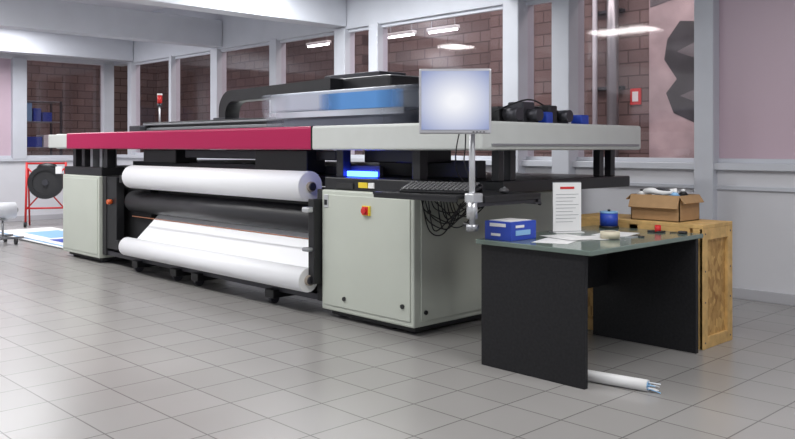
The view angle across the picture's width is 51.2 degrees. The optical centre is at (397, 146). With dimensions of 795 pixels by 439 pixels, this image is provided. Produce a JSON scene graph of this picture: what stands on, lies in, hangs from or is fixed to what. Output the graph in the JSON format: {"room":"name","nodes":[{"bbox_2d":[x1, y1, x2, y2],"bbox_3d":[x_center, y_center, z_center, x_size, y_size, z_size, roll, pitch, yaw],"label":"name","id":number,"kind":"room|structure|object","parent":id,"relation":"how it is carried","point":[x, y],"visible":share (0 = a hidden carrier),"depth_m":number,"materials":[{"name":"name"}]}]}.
{"room":"print shop","nodes":[
{"label":"print shop","id":0,"kind":"room"},
{"bbox_2d":[0,53,113,215],"bbox_3d":[-9.346,-0.540,12.002,11.160,3.680,0.180,0,0,-44],"label":"wall","id":1,"kind":"structure","parent":0,"point":[12,170],"depth_m":14.58,"materials":[{"name":"white paint"}]},
{"bbox_2d":[0,58,10,157],"bbox_3d":[-7.378,-0.680,13.916,1.750,1.760,0.050,0,0,-44],"label":"window","id":2,"kind":"structure","parent":1,"relation":"in","point":[5,64],"depth_m":14.44,"materials":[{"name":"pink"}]},
{"bbox_2d":[0,214,62,221],"bbox_3d":[-9.376,1.255,11.918,11.000,0.090,0.020,0,0,-44],"label":"baseboard","id":3,"kind":"structure","parent":1,"relation":"attached to","point":[47,216],"depth_m":14.77,"materials":[{"name":"grey"}]},
{"bbox_2d":[27,155,72,157],"bbox_3d":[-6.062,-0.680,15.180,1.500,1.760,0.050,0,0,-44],"label":"window sill","id":4,"kind":"structure","parent":1,"relation":"in","point":[28,156],"depth_m":14.92,"materials":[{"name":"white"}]},
{"bbox_2d":[0,0,345,61],"bbox_3d":[-2.728,-2.035,5.146,11.200,0.930,19.200,0,0,-44],"label":"ceiling","id":5,"kind":"structure","parent":0,"point":[106,30],"depth_m":11.70,"materials":[{"name":"grey paint"}]},
{"bbox_2d":[27,0,648,157],"bbox_3d":[-3.498,-1.450,9.122,15.600,5.500,26.000,0,0,-44],"label":"wall","id":6,"kind":"structure","parent":0,"point":[478,41],"depth_m":16.74,"materials":[{"name":"brown brick"}]},
{"bbox_2d":[591,0,624,156],"bbox_3d":[3.248,-1.450,13.006,0.290,5.500,0.550,0,0,-44],"label":"conduit pipe","id":7,"kind":"object","parent":6,"relation":"attached to","point":[613,10],"visible":0.68,"depth_m":12.79,"materials":[{"name":"grey metal"}]},
{"bbox_2d":[630,88,641,104],"bbox_3d":[3.661,-0.775,12.758,0.038,0.250,0.180,0,0,-44],"label":"fire extinguisher sign","id":8,"kind":"object","parent":6,"relation":"attached to","point":[636,93],"visible":1,"depth_m":12.73,"materials":[{"name":"red plastic"}]},
{"bbox_2d":[0,219,794,438],"bbox_3d":[-2.633,1.350,9.953,18.000,0.100,26.000,0,0,-44],"label":"floor","id":9,"kind":"structure","parent":0,"point":[90,348],"depth_m":4.72,"materials":[{"name":"tile"}]},
{"bbox_2d":[0,219,23,244],"bbox_3d":[-5.549,1.132,10.895,1.100,0.336,0.480,0,0,-44],"label":"trolley","id":10,"kind":"object","parent":9,"relation":"on","point":[3,236],"visible":0.98,"depth_m":11.09,"materials":[{"name":"grey metal"}]},
{"bbox_2d":[0,202,17,218],"bbox_3d":[-5.556,0.854,10.888,1.100,0.220,0.220,0,0,-44],"label":"paper roll","id":11,"kind":"object","parent":10,"relation":"on","point":[8,210],"visible":1,"depth_m":11.11,"materials":[{"name":"white paper"}]},
{"bbox_2d":[0,227,62,248],"bbox_3d":[-4.707,1.278,11.663,0.920,0.044,3.120,0,0,-44],"label":"boards","id":12,"kind":"object","parent":9,"relation":"on","point":[49,236],"visible":0.42,"depth_m":11.83,"materials":[{"name":"white paper"}]},
{"bbox_2d":[27,100,61,154],"bbox_3d":[-7.787,0.200,15.748,2.640,2.200,0.540,0,0,-44],"label":"storage shelf","id":13,"kind":"object","parent":9,"relation":"on","point":[34,115],"visible":0.3,"depth_m":16.25,"materials":[{"name":"grey metal"}]},
{"bbox_2d":[23,162,66,226],"bbox_3d":[-5.790,0.776,13.708,0.640,1.055,0.425,0,0,-14],"label":"hose reel","id":14,"kind":"object","parent":9,"relation":"on","point":[45,181],"visible":0.92,"depth_m":13.56,"materials":[{"name":"red"}]},
{"bbox_2d":[48,71,640,332],"bbox_3d":[-1.267,0.300,8.208,2.350,2.000,7.310,0,0,-44],"label":"printer","id":15,"kind":"object","parent":9,"relation":"on","point":[374,252],"visible":0.89,"depth_m":6.42,"materials":[{"name":"paint"}]},
{"bbox_2d":[118,237,316,291],"bbox_3d":[-1.748,1.025,7.489,0.188,0.188,3.140,0,0,-44],"label":"paper roll","id":16,"kind":"object","parent":15,"relation":"attached to","point":[288,276],"visible":0.94,"depth_m":7.12,"materials":[{"name":"white paper"}]},
{"bbox_2d":[122,165,321,201],"bbox_3d":[-1.761,0.315,7.719,0.244,0.244,3.150,0,0,-44],"label":"paper roll","id":17,"kind":"object","parent":15,"relation":"attached to","point":[255,183],"visible":0.97,"depth_m":7.29,"materials":[{"name":"white paper"}]},
{"bbox_2d":[399,181,482,193],"bbox_3d":[0.273,0.254,5.201,0.500,0.068,0.183,0,0,28],"label":"keyboard","id":18,"kind":"object","parent":15,"relation":"on","point":[434,187],"visible":0.88,"depth_m":5.16,"materials":[{"name":"black plastic"}]},
{"bbox_2d":[419,69,490,133],"bbox_3d":[0.332,-0.263,4.802,0.415,0.375,0.084,0,0,2],"label":"computer monitor","id":19,"kind":"object","parent":15,"relation":"attached to","point":[451,101],"visible":1,"depth_m":4.76,"materials":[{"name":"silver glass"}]},
{"bbox_2d":[373,190,540,202],"bbox_3d":[0.418,0.317,5.337,0.800,0.057,0.835,0,0,-44],"label":"shelf","id":20,"kind":"object","parent":15,"relation":"attached to","point":[487,196],"depth_m":5.04,"materials":[{"name":"black plastic"}]},
{"bbox_2d":[455,134,540,231],"bbox_3d":[0.563,0.115,5.225,0.786,0.750,0.447,0,0,-44],"label":"monitor arm","id":21,"kind":"object","parent":15,"relation":"on","point":[496,143],"depth_m":5.23,"materials":[{"name":"silver metal"}]},
{"bbox_2d":[496,187,508,193],"bbox_3d":[0.660,0.268,5.198,0.062,0.043,0.211,0,0,0],"label":"computer mouse","id":22,"kind":"object","parent":15,"relation":"on","point":[503,190],"visible":1,"depth_m":5.11,"materials":[{"name":"grey plastic"}]},
{"bbox_2d":[476,225,702,389],"bbox_3d":[1.204,0.925,5.111,1.280,0.750,0.800,0,0,-44],"label":"office desk","id":23,"kind":"object","parent":9,"relation":"on","point":[534,296],"visible":0.91,"depth_m":4.88,"materials":[{"name":"black laminate"}]},
{"bbox_2d":[485,218,535,240],"bbox_3d":[0.678,0.493,4.978,0.243,0.114,0.203,0,0,-44],"label":"carton","id":24,"kind":"object","parent":23,"relation":"on","point":[506,229],"visible":1,"depth_m":4.91,"materials":[{"name":"blue cardboard"}]},
{"bbox_2d":[549,182,584,233],"bbox_3d":[1.087,0.388,5.337,0.200,0.325,0.110,0,0,-16],"label":"sign holder","id":25,"kind":"object","parent":23,"relation":"on","point":[566,196],"visible":1,"depth_m":5.33,"materials":[{"name":"white"}]},
{"bbox_2d":[534,232,637,243],"bbox_3d":[1.155,0.547,5.052,0.924,0.006,0.388,0,0,-34],"label":"paper sheets","id":26,"kind":"object","parent":23,"relation":"on","point":[559,238],"visible":0.86,"depth_m":4.96,"materials":[{"name":"white paper"}]},
{"bbox_2d":[600,230,619,238],"bbox_3d":[1.272,0.524,4.968,0.116,0.039,0.116,0,0,-44],"label":"tape roll","id":27,"kind":"object","parent":26,"relation":"on","point":[606,234],"visible":1,"depth_m":4.92,"materials":[{"name":"beige"}]},
{"bbox_2d":[599,209,618,228],"bbox_3d":[1.441,0.487,5.658,0.132,0.125,0.132,0,0,-44],"label":"spindle","id":28,"kind":"object","parent":23,"relation":"on","point":[608,219],"visible":1,"depth_m":5.61,"materials":[{"name":"blue plastic"}]},
{"bbox_2d":[624,235,644,237],"bbox_3d":[1.433,0.546,5.058,0.156,0.007,0.084,0,0,-30],"label":"scissors","id":29,"kind":"object","parent":23,"relation":"on","point":[634,235],"visible":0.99,"depth_m":5.05,"materials":[{"name":"black plastic"}]},
{"bbox_2d":[647,225,665,232],"bbox_3d":[1.665,0.525,5.346,0.071,0.050,0.100,0,0,-44],"label":"tape dispenser","id":30,"kind":"object","parent":23,"relation":"on","point":[657,228],"visible":1,"depth_m":5.31,"materials":[{"name":"red plastic"}]},
{"bbox_2d":[670,231,687,233],"bbox_3d":[1.790,0.541,5.281,0.064,0.018,0.113,0,0,-44],"label":"power adapter","id":31,"kind":"object","parent":23,"relation":"on","point":[679,232],"visible":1,"depth_m":5.24,"materials":[{"name":"black plastic"}]},
{"bbox_2d":[588,370,660,393],"bbox_3d":[1.158,1.269,4.538,0.570,0.062,0.062,0,0,36],"label":"tube","id":32,"kind":"object","parent":9,"relation":"on","point":[593,376],"visible":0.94,"depth_m":4.47,"materials":[{"name":"white plastic"}]},
{"bbox_2d":[581,213,731,349],"bbox_3d":[1.749,0.900,5.821,0.430,0.800,1.032,0,0,-44],"label":"wooden crate","id":33,"kind":"object","parent":9,"relation":"on","point":[715,247],"visible":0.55,"depth_m":5.49,"materials":[{"name":"brown wood"}]},
{"bbox_2d":[626,193,703,221],"bbox_3d":[1.831,0.412,5.717,0.317,0.175,0.435,0,0,-44],"label":"cardboard box","id":34,"kind":"object","parent":33,"relation":"on","point":[667,208],"visible":0.92,"depth_m":5.61,"materials":[{"name":"brown cardboard"}]},
{"bbox_2d":[637,188,687,195],"bbox_3d":[1.837,0.384,5.722,0.248,0.215,0.324,0,0,-44],"label":"bottles","id":35,"kind":"object","parent":34,"relation":"in","point":[654,191],"visible":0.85,"depth_m":5.65,"materials":[{"name":"white plastic"}]},
{"bbox_2d":[114,0,794,294],"bbox_3d":[1.258,-0.550,8.908,0.280,3.700,19.100,0,0,-44],"label":"wall","id":36,"kind":"structure","parent":0,"point":[758,200],"depth_m":8.27,"materials":[{"name":"white paint"}]},
{"bbox_2d":[135,58,168,154],"bbox_3d":[-4.338,-0.700,14.764,0.050,1.720,1.400,0,0,-44],"label":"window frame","id":37,"kind":"structure","parent":36,"relation":"in","point":[164,59],"depth_m":14.88,"materials":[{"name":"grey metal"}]},
{"bbox_2d":[175,51,209,58],"bbox_3d":[-3.333,-0.700,13.719,0.050,1.720,1.300,0,0,-44],"label":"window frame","id":38,"kind":"structure","parent":36,"relation":"in","point":[203,53],"depth_m":13.76,"materials":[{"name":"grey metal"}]},
{"bbox_2d":[221,42,268,51],"bbox_3d":[-2.293,-0.700,12.638,0.050,1.720,1.500,0,0,-44],"label":"window frame","id":39,"kind":"structure","parent":36,"relation":"in","point":[266,43],"depth_m":12.64,"materials":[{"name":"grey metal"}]},
{"bbox_2d":[280,32,333,42],"bbox_3d":[-1.219,-0.700,11.520,0.050,1.720,1.400,0,0,-44],"label":"window","id":40,"kind":"structure","parent":36,"relation":"in","point":[330,33],"depth_m":11.51,"materials":[{"name":"white paint"}]},
{"bbox_2d":[349,26,368,157],"bbox_3d":[-0.471,-0.700,10.742,0.050,1.720,0.560,0,0,-44],"label":"window","id":41,"kind":"structure","parent":36,"relation":"in","point":[362,28],"depth_m":10.74,"materials":[{"name":"white glass"}]},
{"bbox_2d":[381,5,502,159],"bbox_3d":[0.534,-0.700,9.696,0.050,1.720,2.140,0,0,-44],"label":"window","id":42,"kind":"structure","parent":36,"relation":"in","point":[497,8],"depth_m":9.54,"materials":[{"name":"white paint"}]},
{"bbox_2d":[526,0,551,160],"bbox_3d":[1.529,-0.700,8.662,0.050,1.720,0.530,0,0,-44],"label":"window","id":43,"kind":"structure","parent":36,"relation":"in","point":[535,2],"depth_m":8.69,"materials":[{"name":"white paint"}]},
{"bbox_2d":[577,157,693,162],"bbox_3d":[2.260,-0.700,7.901,0.050,1.720,1.380,0,0,-44],"label":"window","id":44,"kind":"structure","parent":36,"relation":"in","point":[618,159],"depth_m":7.80,"materials":[{"name":"white paint"}]},
{"bbox_2d":[718,0,794,163],"bbox_3d":[4.086,-0.700,6.002,0.050,1.720,3.690,0,0,-44],"label":"window","id":45,"kind":"structure","parent":36,"relation":"in","point":[757,37],"depth_m":7.05,"materials":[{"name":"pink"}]},
{"bbox_2d":[732,287,794,305],"bbox_3d":[1.234,1.255,8.885,0.025,0.090,19.100,0,0,-44],"label":"baseboard","id":46,"kind":"structure","parent":36,"relation":"attached to","point":[739,293],"depth_m":6.96,"materials":[{"name":"grey paint"}]},
{"bbox_3d":[-3.498,-4.250,9.122,15.600,0.100,26.000,0,0,-44],"label":"ceiling","id":47,"kind":"structure","parent":0,"visible":0},
{"bbox_2d":[306,40,330,47],"bbox_3d":[-1.465,-3.033,15.376,0.100,2.334,0.640,0,0,-44],"label":"fluorescent light","id":48,"kind":"object","parent":47,"relation":"hanging from","point":[325,42],"visible":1,"depth_m":15.32,"materials":[{"name":"white plastic"}]},
{"bbox_2d":[388,24,416,38],"bbox_3d":[0.060,-3.013,13.790,0.100,2.374,0.640,0,0,-44],"label":"fluorescent light","id":49,"kind":"object","parent":47,"relation":"hanging from","point":[411,32],"visible":0.86,"depth_m":13.73,"materials":[{"name":"white plastic"}]},
{"bbox_2d":[426,17,459,33],"bbox_3d":[0.718,-3.008,13.105,0.100,2.384,0.640,0,0,-44],"label":"fluorescent light","id":50,"kind":"object","parent":47,"relation":"hanging from","point":[431,30],"visible":1,"depth_m":13.06,"materials":[{"name":"white plastic"}]},
{"bbox_2d":[649,0,693,157],"bbox_3d":[4.913,-1.735,11.382,0.060,4.930,3.300,0,0,-44],"label":"print","id":51,"kind":"object","parent":47,"relation":"hanging from","point":[671,22],"visible":0.2,"depth_m":12.27,"materials":[{"name":"pink paper"}]}
]}

